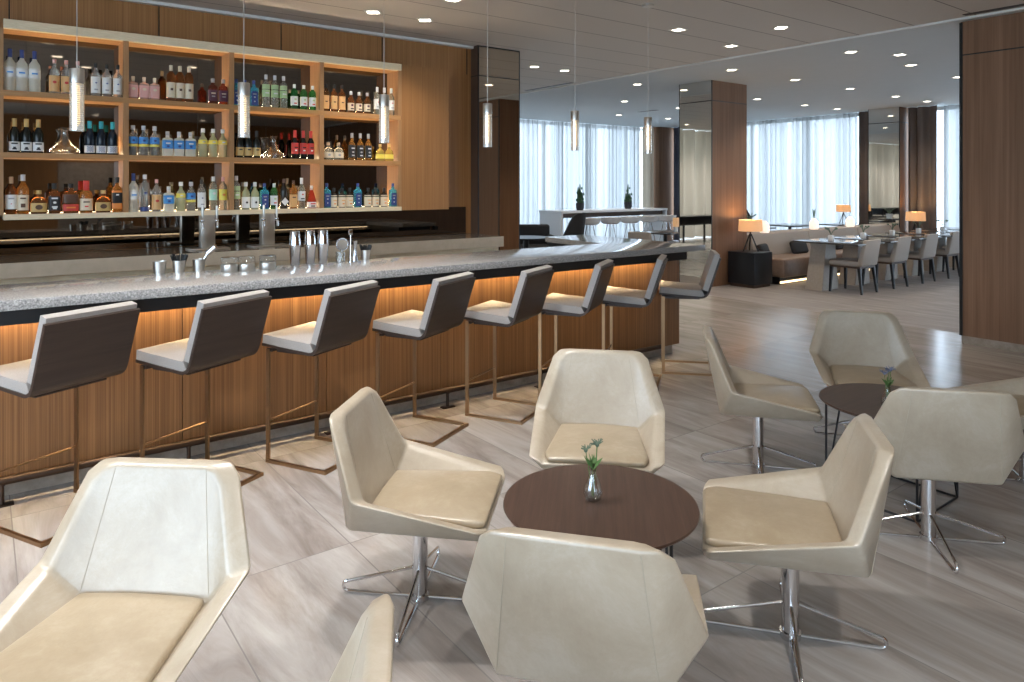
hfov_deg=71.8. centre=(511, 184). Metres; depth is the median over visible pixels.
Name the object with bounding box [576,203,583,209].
pot
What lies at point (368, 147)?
liquor bottle
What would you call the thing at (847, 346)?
lounge chair
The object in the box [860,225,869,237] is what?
flower vase
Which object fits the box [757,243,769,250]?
throw cushion
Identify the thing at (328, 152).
liquor bottle
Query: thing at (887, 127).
column
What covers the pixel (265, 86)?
liquor bottle
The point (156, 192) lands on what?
liquor bottle
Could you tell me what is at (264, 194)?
liquor bottle
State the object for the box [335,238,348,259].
strainer
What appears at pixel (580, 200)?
potted cactus
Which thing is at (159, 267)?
metal cup
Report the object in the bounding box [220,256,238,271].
jar
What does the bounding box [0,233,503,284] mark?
countertop
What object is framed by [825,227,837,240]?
flower vase
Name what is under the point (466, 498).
seat cushion
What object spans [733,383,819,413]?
seat cushion
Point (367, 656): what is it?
lounge chair
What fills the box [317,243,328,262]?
cup
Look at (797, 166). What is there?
sheer curtain
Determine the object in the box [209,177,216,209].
liquor bottle
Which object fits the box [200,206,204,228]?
faucet
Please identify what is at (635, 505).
cocktail table
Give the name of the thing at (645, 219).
counter stool
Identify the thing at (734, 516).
seat cushion
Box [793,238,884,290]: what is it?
dining table
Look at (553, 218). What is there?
table
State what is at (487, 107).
pendant lamp
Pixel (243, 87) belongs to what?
pendant lamp
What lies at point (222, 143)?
liquor bottle
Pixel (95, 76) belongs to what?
liquor bottle
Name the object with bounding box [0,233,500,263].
countertop
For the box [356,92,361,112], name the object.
liquor bottle
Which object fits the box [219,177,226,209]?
liquor bottle
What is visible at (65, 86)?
liquor bottle
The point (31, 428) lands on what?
bar counter
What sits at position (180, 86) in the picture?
liquor bottle
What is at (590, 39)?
ceiling
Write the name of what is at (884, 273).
dining table
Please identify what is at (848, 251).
dining table
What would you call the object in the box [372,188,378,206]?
liquor bottle
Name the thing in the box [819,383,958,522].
cocktail table
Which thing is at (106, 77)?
liquor bottle
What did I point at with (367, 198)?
liquor bottle
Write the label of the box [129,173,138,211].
liquor bottle
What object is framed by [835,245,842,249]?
throw cushion
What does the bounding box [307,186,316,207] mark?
liquor bottle
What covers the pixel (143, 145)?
liquor bottle
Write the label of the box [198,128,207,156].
liquor bottle
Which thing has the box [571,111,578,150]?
pendant lamp
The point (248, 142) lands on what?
wine bottle
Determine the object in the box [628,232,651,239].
dining chair
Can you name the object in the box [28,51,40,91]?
liquor bottle
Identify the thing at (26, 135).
wine bottle
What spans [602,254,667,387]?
bar stool
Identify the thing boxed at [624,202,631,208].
pot
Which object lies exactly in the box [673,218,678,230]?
candle lamp
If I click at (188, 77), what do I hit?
liquor bottle
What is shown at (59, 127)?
decanter
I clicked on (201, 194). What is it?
liquor bottle
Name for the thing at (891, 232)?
flower vase
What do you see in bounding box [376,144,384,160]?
liquor bottle
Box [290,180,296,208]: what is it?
liquor bottle
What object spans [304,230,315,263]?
cocktail shaker
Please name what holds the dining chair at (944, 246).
on the carpet
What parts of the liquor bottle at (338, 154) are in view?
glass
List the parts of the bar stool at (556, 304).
leg, leg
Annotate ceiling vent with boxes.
[524,82,570,90]
[962,4,1023,15]
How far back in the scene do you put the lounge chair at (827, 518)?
2.44 m
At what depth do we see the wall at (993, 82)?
6.92 m
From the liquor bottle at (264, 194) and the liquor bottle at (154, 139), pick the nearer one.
the liquor bottle at (154, 139)
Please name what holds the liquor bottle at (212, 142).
on the shelf
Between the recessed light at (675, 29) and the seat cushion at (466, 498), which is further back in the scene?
the recessed light at (675, 29)
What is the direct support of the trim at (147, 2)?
attached to the wall at (111, 15)
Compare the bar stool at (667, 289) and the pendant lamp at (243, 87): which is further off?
the bar stool at (667, 289)
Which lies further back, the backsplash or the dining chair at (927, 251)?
the dining chair at (927, 251)
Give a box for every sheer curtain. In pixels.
[520,119,639,237]
[747,112,856,230]
[944,104,958,240]
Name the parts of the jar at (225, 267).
lid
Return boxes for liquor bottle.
[4,49,15,89]
[5,177,16,213]
[16,50,27,90]
[17,175,28,213]
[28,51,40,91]
[30,190,46,213]
[48,183,59,213]
[49,59,59,92]
[61,60,70,93]
[63,184,78,212]
[80,181,92,212]
[91,63,99,95]
[95,190,110,212]
[102,64,110,96]
[112,177,121,211]
[113,65,121,96]
[129,76,137,98]
[129,125,137,154]
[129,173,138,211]
[138,126,148,154]
[139,77,148,98]
[140,175,149,211]
[149,78,159,99]
[150,126,159,155]
[152,179,160,211]
[162,131,172,155]
[163,186,173,210]
[166,65,175,100]
[174,132,184,155]
[176,66,184,101]
[176,182,185,210]
[185,67,192,101]
[185,132,195,156]
[186,182,195,210]
[197,179,205,210]
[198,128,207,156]
[208,78,217,103]
[208,129,217,156]
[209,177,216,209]
[218,79,227,103]
[218,129,226,156]
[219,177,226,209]
[234,79,240,104]
[234,176,239,209]
[242,182,249,209]
[250,80,258,105]
[251,182,258,208]
[260,183,268,208]
[262,75,269,106]
[270,183,277,208]
[271,75,278,107]
[280,76,286,107]
[280,179,288,208]
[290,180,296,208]
[291,84,297,108]
[298,178,304,208]
[300,85,306,109]
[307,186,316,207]
[309,86,315,109]
[324,84,328,110]
[324,142,332,159]
[324,183,330,207]
[331,84,337,111]
[331,188,336,207]
[333,143,343,159]
[338,188,345,207]
[339,85,345,111]
[346,188,352,207]
[348,91,353,112]
[348,133,354,159]
[354,183,361,206]
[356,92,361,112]
[357,133,363,159]
[364,93,369,113]
[364,188,371,206]
[365,134,371,160]
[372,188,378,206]
[374,87,379,113]
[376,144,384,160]
[380,188,387,206]
[385,144,393,160]
[388,88,394,114]
[389,183,396,206]
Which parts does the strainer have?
plate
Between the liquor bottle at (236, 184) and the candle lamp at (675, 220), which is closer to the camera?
the liquor bottle at (236, 184)
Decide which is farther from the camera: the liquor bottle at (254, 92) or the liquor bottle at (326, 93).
the liquor bottle at (326, 93)
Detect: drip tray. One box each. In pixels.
[185,246,230,250]
[247,243,288,247]
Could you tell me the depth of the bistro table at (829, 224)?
15.24 m
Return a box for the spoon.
[348,229,352,261]
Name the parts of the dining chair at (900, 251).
leg, leg, seat, seat frame, leg, backrest, leg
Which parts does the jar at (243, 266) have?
lid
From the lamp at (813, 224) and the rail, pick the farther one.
the lamp at (813, 224)
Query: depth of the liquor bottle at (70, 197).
5.87 m
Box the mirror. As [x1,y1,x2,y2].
[680,80,710,284]
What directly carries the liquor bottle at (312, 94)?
on the shelf
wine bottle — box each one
[9,118,19,152]
[21,119,31,152]
[33,119,43,152]
[84,121,94,153]
[96,121,105,154]
[108,122,117,154]
[236,131,243,157]
[244,131,251,157]
[253,131,260,157]
[291,130,298,158]
[300,131,306,158]
[307,131,313,158]
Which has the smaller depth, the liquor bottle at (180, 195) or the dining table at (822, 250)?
the liquor bottle at (180, 195)
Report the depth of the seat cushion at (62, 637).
1.84 m
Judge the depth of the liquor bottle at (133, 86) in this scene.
6.15 m
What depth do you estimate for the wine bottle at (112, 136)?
6.05 m
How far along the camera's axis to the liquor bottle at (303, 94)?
7.06 m
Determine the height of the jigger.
0.140 m
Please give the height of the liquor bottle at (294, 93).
0.250 m
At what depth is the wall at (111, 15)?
7.18 m
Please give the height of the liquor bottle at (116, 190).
0.300 m
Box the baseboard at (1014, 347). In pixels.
[962,336,1023,352]
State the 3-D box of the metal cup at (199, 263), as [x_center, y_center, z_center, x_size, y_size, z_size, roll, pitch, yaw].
[-1.929,0.493,4.357,0.075,0.074,0.075,0,0,-37]
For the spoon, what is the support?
in the tumbler
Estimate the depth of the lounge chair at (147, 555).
2.05 m
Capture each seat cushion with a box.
[0,593,203,681]
[372,470,501,528]
[545,423,648,467]
[704,486,841,546]
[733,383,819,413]
[830,365,916,386]
[1011,394,1023,414]
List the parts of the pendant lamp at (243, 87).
bulb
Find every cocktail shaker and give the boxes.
[289,231,300,264]
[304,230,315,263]
[317,230,328,262]
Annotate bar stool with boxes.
[0,301,139,547]
[135,289,271,485]
[262,280,380,474]
[372,271,475,446]
[464,265,553,424]
[538,259,614,396]
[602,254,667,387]
[659,249,720,375]
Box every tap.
[185,206,230,250]
[247,205,288,247]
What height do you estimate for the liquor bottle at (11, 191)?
0.300 m
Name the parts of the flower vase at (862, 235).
glass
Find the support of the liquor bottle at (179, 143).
on the shelf
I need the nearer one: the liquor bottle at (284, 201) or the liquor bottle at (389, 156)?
the liquor bottle at (284, 201)
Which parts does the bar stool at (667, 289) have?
leg, leg, frame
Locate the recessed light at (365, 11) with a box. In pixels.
[364,10,381,13]
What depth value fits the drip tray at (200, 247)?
6.28 m
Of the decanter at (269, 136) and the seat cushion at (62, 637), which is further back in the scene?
the decanter at (269, 136)
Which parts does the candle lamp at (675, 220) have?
lamp shade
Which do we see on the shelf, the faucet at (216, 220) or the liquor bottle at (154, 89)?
the liquor bottle at (154, 89)
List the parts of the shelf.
panel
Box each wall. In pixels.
[0,0,470,254]
[961,12,1023,344]
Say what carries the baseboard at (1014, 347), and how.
attached to the wall at (993, 82)
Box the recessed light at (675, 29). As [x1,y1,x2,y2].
[669,28,688,31]
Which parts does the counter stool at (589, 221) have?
seat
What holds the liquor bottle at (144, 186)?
on the shelf
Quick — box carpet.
[667,240,958,332]
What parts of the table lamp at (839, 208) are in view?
lamp shade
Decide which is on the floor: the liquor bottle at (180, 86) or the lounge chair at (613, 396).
the lounge chair at (613, 396)
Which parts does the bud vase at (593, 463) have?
flower, stem, glass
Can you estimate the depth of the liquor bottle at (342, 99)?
7.31 m
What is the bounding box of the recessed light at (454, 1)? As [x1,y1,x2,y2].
[443,0,461,2]
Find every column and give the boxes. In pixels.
[471,45,519,249]
[654,127,673,240]
[679,80,746,286]
[868,107,907,230]
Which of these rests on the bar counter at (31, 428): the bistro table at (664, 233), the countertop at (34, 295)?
the countertop at (34, 295)
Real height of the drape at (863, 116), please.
3.225 m
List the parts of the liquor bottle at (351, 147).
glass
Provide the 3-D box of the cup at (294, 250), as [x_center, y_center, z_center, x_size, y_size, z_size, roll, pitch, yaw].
[-1.438,0.464,4.684,0.080,0.132,0.080,0,0,-37]
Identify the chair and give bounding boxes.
[0,457,250,681]
[329,387,504,646]
[329,594,394,681]
[462,527,708,681]
[520,224,553,248]
[529,349,664,473]
[563,213,585,235]
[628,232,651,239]
[701,325,822,473]
[702,413,894,681]
[809,310,930,435]
[829,239,880,294]
[843,386,1023,573]
[862,236,910,288]
[891,233,938,283]
[918,231,958,278]
[942,245,954,271]
[950,377,1023,483]
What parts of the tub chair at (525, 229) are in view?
seat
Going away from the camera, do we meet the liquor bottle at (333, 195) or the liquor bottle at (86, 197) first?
the liquor bottle at (86, 197)
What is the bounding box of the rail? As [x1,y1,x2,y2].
[0,344,660,507]
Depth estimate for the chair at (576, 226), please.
11.91 m
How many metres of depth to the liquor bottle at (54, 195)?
5.78 m
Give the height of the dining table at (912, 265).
0.745 m
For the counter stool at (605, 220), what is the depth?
15.09 m
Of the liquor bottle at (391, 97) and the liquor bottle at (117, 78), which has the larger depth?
the liquor bottle at (391, 97)
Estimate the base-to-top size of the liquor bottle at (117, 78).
0.285 m
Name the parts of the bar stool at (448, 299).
leg, leg, frame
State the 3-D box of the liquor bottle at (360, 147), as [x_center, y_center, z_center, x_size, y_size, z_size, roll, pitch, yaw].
[-1.600,-0.401,7.452,0.070,0.285,0.070,0,0,-37]
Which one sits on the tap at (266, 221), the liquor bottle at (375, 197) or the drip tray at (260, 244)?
the drip tray at (260, 244)
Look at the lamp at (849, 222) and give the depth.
14.05 m
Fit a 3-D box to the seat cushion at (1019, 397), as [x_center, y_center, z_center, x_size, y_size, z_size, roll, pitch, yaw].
[2.697,1.191,3.824,0.444,0.046,0.454,0,0,13]
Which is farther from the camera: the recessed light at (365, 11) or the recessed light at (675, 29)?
the recessed light at (675, 29)
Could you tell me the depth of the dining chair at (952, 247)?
12.12 m
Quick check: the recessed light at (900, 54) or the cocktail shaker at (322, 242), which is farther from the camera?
the recessed light at (900, 54)
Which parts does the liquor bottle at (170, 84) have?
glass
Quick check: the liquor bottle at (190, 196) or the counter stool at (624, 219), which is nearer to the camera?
the liquor bottle at (190, 196)
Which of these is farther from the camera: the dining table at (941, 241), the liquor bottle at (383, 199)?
the dining table at (941, 241)
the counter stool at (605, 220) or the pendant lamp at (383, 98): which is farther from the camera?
the counter stool at (605, 220)
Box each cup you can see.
[152,260,165,273]
[170,254,187,272]
[192,258,205,271]
[289,245,300,264]
[304,244,315,263]
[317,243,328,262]
[359,244,371,259]
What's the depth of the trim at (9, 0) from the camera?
6.48 m
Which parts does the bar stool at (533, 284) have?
leg, leg, frame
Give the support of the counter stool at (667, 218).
on the carpet
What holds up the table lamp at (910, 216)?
on the side table
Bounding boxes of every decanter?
[49,127,79,153]
[261,136,284,157]
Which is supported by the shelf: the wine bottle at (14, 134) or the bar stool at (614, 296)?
the wine bottle at (14, 134)
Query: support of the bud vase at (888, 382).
on the cocktail table at (855, 399)
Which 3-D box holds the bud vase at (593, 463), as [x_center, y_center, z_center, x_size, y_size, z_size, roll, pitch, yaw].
[0.290,1.012,2.515,0.108,0.216,0.069,0,0,-37]
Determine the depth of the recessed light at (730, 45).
8.48 m
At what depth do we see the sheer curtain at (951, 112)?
14.47 m
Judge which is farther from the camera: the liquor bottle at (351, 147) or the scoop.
the liquor bottle at (351, 147)
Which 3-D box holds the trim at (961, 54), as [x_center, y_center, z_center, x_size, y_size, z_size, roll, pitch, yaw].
[7.236,-0.060,3.564,0.011,3.160,8.998,0,0,-37]
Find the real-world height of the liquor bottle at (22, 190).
0.318 m
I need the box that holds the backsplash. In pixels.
[0,207,465,254]
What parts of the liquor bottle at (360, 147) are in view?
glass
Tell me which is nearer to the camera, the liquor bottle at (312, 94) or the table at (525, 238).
the liquor bottle at (312, 94)
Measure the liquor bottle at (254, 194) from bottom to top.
0.262 m
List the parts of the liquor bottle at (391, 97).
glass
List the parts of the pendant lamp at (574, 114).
bulb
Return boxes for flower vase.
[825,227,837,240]
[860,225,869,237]
[887,222,898,234]
[913,221,924,232]
[937,220,947,230]
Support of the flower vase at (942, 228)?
on the dining table at (941, 241)
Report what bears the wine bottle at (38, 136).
on the shelf
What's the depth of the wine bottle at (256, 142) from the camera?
6.78 m
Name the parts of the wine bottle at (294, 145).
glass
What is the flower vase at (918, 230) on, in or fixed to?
on the dining table at (912, 265)
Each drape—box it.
[642,127,653,230]
[674,127,678,240]
[859,111,867,223]
[908,105,936,230]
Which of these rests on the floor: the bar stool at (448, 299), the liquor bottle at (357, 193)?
the bar stool at (448, 299)
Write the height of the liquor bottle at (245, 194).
0.262 m
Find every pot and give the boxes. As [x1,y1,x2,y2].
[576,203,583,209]
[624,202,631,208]
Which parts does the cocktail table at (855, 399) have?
leg, leg, floor frame, leg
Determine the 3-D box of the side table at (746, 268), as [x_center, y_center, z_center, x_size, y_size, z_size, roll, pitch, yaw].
[3.781,1.327,11.227,0.480,0.545,0.480,0,0,-37]
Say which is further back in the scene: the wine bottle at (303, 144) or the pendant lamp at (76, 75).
the wine bottle at (303, 144)
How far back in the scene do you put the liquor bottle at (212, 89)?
6.54 m
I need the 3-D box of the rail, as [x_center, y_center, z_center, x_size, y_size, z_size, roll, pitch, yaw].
[-1.974,1.529,3.956,8.400,0.142,0.056,0,0,-37]
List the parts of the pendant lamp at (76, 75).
bulb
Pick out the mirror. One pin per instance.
(695, 98)
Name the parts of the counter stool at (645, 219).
seat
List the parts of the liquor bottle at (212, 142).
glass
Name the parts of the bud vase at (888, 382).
stem, flower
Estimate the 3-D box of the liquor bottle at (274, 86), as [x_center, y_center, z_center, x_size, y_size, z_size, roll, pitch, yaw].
[-2.318,-0.910,6.911,0.071,0.320,0.070,0,0,-37]
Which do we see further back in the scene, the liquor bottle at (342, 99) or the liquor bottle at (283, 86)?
the liquor bottle at (342, 99)
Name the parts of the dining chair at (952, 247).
seat, seat frame, leg, backrest, leg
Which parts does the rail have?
post, post, post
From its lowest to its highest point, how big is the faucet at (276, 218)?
0.201 m
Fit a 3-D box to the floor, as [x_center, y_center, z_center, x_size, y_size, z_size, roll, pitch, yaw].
[-1.034,1.650,4.228,13.430,0.100,20.000,0,0,-37]
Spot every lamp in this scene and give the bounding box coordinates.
[69,0,84,130]
[238,82,249,137]
[379,94,388,141]
[483,0,491,145]
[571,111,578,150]
[642,3,653,153]
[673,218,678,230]
[738,219,762,251]
[760,221,768,232]
[809,209,818,228]
[836,205,850,223]
[845,216,854,226]
[905,212,925,229]
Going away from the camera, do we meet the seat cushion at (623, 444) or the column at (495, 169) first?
the seat cushion at (623, 444)
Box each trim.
[9,0,466,74]
[118,0,473,48]
[520,7,1023,93]
[959,23,1023,335]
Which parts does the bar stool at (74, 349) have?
frame, leg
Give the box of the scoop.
[203,244,217,258]
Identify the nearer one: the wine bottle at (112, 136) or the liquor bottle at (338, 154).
the wine bottle at (112, 136)
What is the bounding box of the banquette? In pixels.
[747,224,899,284]
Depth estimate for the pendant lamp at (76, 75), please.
3.81 m
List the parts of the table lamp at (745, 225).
lamp shade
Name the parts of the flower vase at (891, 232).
glass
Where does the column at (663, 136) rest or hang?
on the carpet
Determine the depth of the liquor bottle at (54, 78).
5.79 m
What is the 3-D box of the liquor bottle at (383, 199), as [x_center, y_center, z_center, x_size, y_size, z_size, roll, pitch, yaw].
[-1.377,0.132,7.608,0.076,0.205,0.076,0,0,-37]
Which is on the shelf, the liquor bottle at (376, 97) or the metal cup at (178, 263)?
the liquor bottle at (376, 97)
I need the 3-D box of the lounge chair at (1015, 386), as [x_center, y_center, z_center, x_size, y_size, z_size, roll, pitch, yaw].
[2.767,1.222,3.807,0.635,0.755,0.638,0,0,13]
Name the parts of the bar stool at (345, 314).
leg, frame, leg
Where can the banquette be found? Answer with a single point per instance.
(787, 267)
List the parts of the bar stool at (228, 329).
leg, leg, frame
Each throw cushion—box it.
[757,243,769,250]
[789,241,808,253]
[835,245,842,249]
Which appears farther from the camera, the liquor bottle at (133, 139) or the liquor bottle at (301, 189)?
the liquor bottle at (301, 189)
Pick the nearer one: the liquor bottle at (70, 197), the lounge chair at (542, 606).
the lounge chair at (542, 606)
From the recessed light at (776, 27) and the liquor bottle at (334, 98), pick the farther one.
the recessed light at (776, 27)
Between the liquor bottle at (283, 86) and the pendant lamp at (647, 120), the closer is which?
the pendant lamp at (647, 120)
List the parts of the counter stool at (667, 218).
seat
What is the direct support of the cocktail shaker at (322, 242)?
on the countertop at (34, 295)
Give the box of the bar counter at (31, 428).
[0,242,686,495]
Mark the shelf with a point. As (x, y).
(418, 129)
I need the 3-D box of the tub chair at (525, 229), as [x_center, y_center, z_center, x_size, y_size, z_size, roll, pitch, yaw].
[0.398,1.190,13.720,0.880,0.820,0.740,0,0,-6]
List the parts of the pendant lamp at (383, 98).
bulb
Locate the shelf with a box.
[0,18,448,219]
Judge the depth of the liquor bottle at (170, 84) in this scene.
6.33 m
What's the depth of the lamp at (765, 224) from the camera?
12.28 m
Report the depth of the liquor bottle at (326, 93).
7.21 m
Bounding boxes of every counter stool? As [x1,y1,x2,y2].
[585,218,600,235]
[599,217,620,236]
[620,216,639,237]
[638,216,658,240]
[656,215,676,241]
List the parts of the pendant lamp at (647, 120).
bulb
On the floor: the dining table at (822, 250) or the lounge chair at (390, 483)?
the lounge chair at (390, 483)
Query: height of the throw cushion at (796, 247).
0.225 m
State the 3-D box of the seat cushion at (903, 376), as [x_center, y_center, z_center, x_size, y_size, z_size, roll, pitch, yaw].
[2.222,1.191,4.400,0.454,0.046,0.444,0,0,15]
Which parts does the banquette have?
seat, backrest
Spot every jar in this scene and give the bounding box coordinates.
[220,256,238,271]
[238,256,254,270]
[259,255,275,269]
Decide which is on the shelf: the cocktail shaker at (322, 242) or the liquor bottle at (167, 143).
the liquor bottle at (167, 143)
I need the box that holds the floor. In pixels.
[0,295,1023,681]
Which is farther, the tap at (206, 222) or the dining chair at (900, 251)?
the dining chair at (900, 251)
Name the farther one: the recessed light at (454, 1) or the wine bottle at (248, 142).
the wine bottle at (248, 142)
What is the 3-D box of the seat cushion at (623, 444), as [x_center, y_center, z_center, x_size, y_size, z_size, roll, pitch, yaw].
[0.396,1.191,3.271,0.454,0.046,0.444,0,0,9]
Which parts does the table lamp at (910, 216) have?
lamp shade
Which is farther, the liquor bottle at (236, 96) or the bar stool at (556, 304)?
the liquor bottle at (236, 96)
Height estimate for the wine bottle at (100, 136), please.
0.282 m
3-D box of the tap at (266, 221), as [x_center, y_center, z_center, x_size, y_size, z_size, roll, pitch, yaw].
[-2.290,0.377,6.642,0.340,0.390,0.190,0,0,-37]
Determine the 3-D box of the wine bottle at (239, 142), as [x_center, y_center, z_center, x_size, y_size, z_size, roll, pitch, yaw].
[-2.583,-0.389,6.712,0.072,0.262,0.072,0,0,-37]
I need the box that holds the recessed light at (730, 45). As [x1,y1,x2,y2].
[722,44,739,47]
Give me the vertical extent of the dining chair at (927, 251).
0.800 m
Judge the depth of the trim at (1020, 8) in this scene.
8.33 m
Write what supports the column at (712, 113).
on the carpet
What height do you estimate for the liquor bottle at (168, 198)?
0.222 m
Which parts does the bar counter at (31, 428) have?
kick plate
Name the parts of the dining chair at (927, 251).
seat, seat frame, leg, backrest, leg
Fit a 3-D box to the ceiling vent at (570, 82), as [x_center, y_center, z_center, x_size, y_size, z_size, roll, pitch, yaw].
[0.612,-1.668,12.022,0.070,0.004,1.220,0,0,-37]
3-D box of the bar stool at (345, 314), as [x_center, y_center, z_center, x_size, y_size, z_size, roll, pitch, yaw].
[-1.122,1.087,4.178,0.507,1.026,0.456,0,0,25]
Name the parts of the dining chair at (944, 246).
leg, leg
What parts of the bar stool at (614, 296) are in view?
leg, leg, frame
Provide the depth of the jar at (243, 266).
4.35 m
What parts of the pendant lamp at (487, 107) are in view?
bulb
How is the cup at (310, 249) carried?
on the cocktail shaker at (310, 239)
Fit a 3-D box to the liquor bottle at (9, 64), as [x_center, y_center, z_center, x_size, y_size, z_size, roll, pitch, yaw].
[-4.006,-0.918,5.641,0.082,0.336,0.082,0,0,-37]
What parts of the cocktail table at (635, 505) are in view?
leg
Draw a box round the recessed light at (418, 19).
[417,18,432,21]
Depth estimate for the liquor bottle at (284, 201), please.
6.94 m
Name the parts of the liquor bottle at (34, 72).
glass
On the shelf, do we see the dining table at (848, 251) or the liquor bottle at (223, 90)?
the liquor bottle at (223, 90)
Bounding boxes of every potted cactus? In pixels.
[576,185,584,209]
[624,185,631,208]
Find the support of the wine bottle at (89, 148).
on the shelf
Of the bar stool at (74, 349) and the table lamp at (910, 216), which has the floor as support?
the bar stool at (74, 349)
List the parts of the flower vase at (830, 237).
glass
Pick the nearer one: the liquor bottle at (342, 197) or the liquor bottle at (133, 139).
the liquor bottle at (133, 139)
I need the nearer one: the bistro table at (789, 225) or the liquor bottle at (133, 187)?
the liquor bottle at (133, 187)
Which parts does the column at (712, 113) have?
edge trim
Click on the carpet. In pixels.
(933, 305)
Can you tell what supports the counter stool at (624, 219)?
on the carpet
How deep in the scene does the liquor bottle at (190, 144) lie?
6.43 m
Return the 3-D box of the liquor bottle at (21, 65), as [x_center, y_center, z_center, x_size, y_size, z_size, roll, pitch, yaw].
[-3.944,-0.918,5.689,0.082,0.336,0.082,0,0,-37]
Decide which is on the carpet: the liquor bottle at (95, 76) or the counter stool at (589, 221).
the counter stool at (589, 221)
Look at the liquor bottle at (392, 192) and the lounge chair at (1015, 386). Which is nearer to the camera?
the lounge chair at (1015, 386)
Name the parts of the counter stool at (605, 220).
seat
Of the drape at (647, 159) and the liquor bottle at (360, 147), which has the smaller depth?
the liquor bottle at (360, 147)
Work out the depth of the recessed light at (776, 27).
7.48 m
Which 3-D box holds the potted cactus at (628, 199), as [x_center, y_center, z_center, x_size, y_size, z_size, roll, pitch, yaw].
[2.693,0.263,16.415,0.188,0.575,0.188,0,0,-22]
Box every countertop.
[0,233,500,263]
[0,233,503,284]
[0,235,704,311]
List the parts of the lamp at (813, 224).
glass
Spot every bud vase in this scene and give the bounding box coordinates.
[581,438,602,501]
[879,367,895,404]
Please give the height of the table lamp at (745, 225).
0.499 m
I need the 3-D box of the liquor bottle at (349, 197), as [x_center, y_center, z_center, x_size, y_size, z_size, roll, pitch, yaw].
[-1.696,0.132,7.381,0.076,0.205,0.076,0,0,-37]
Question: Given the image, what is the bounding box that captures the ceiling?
[152,0,1023,127]
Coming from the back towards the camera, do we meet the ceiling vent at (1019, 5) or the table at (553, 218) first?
the table at (553, 218)
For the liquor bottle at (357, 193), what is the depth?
7.41 m
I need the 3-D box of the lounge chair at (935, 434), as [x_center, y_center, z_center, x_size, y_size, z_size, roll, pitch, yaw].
[1.883,1.222,3.194,0.638,0.755,0.635,0,0,11]
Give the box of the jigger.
[352,241,357,260]
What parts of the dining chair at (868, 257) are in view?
leg, seat, leg, seat frame, leg, backrest, leg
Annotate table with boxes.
[503,464,699,557]
[520,235,547,248]
[539,207,667,240]
[634,230,678,241]
[728,250,771,287]
[769,223,808,229]
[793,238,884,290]
[819,223,863,225]
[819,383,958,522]
[827,235,914,284]
[857,233,941,279]
[887,231,951,275]
[911,229,958,271]
[934,227,958,267]
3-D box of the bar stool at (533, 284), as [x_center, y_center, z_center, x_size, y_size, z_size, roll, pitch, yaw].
[-0.023,1.087,4.995,0.507,1.026,0.456,0,0,26]
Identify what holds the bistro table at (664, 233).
on the carpet
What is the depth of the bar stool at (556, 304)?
5.25 m
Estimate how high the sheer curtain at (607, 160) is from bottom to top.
3.225 m
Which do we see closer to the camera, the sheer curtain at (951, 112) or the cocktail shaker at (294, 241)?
the cocktail shaker at (294, 241)
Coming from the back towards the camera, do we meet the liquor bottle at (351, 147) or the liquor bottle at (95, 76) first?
the liquor bottle at (351, 147)
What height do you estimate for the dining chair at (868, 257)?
0.800 m
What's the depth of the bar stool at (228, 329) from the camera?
3.69 m
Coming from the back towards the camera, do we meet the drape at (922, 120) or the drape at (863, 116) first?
the drape at (863, 116)
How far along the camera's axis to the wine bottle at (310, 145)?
7.11 m
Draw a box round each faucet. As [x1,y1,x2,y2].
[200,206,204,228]
[214,206,218,227]
[261,205,265,225]
[274,205,278,225]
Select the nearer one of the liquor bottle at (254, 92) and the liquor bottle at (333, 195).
the liquor bottle at (254, 92)
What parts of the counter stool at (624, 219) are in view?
seat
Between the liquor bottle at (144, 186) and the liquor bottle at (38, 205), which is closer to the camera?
the liquor bottle at (38, 205)
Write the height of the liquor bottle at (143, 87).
0.198 m
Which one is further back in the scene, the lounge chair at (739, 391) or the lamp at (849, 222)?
the lamp at (849, 222)
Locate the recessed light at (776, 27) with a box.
[771,26,790,29]
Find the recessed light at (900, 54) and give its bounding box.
[892,53,908,56]
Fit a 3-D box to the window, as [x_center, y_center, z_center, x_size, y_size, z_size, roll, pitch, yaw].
[10.480,-0.055,12.950,0.080,3.190,20.160,0,0,-37]
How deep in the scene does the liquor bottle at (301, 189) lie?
7.04 m
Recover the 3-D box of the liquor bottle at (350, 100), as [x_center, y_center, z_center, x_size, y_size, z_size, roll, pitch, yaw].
[-1.682,-0.864,7.389,0.068,0.228,0.068,0,0,-37]
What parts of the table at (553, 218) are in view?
leg, leg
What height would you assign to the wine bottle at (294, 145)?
0.286 m
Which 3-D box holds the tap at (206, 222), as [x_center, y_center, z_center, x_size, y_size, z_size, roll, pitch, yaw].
[-2.718,0.377,6.321,0.340,0.390,0.190,0,0,-37]
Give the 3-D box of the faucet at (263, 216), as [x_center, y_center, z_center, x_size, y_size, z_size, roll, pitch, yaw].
[-2.308,0.283,6.566,0.035,0.201,0.090,0,0,-37]
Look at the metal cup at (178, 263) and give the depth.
4.26 m
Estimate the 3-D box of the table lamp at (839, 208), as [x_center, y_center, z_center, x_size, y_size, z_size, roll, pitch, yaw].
[7.231,0.641,15.424,0.302,0.410,0.302,0,0,24]
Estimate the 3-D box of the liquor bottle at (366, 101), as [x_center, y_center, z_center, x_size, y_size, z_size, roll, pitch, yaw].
[-1.536,-0.864,7.500,0.068,0.228,0.068,0,0,-37]
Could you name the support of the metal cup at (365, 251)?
on the countertop at (34, 295)

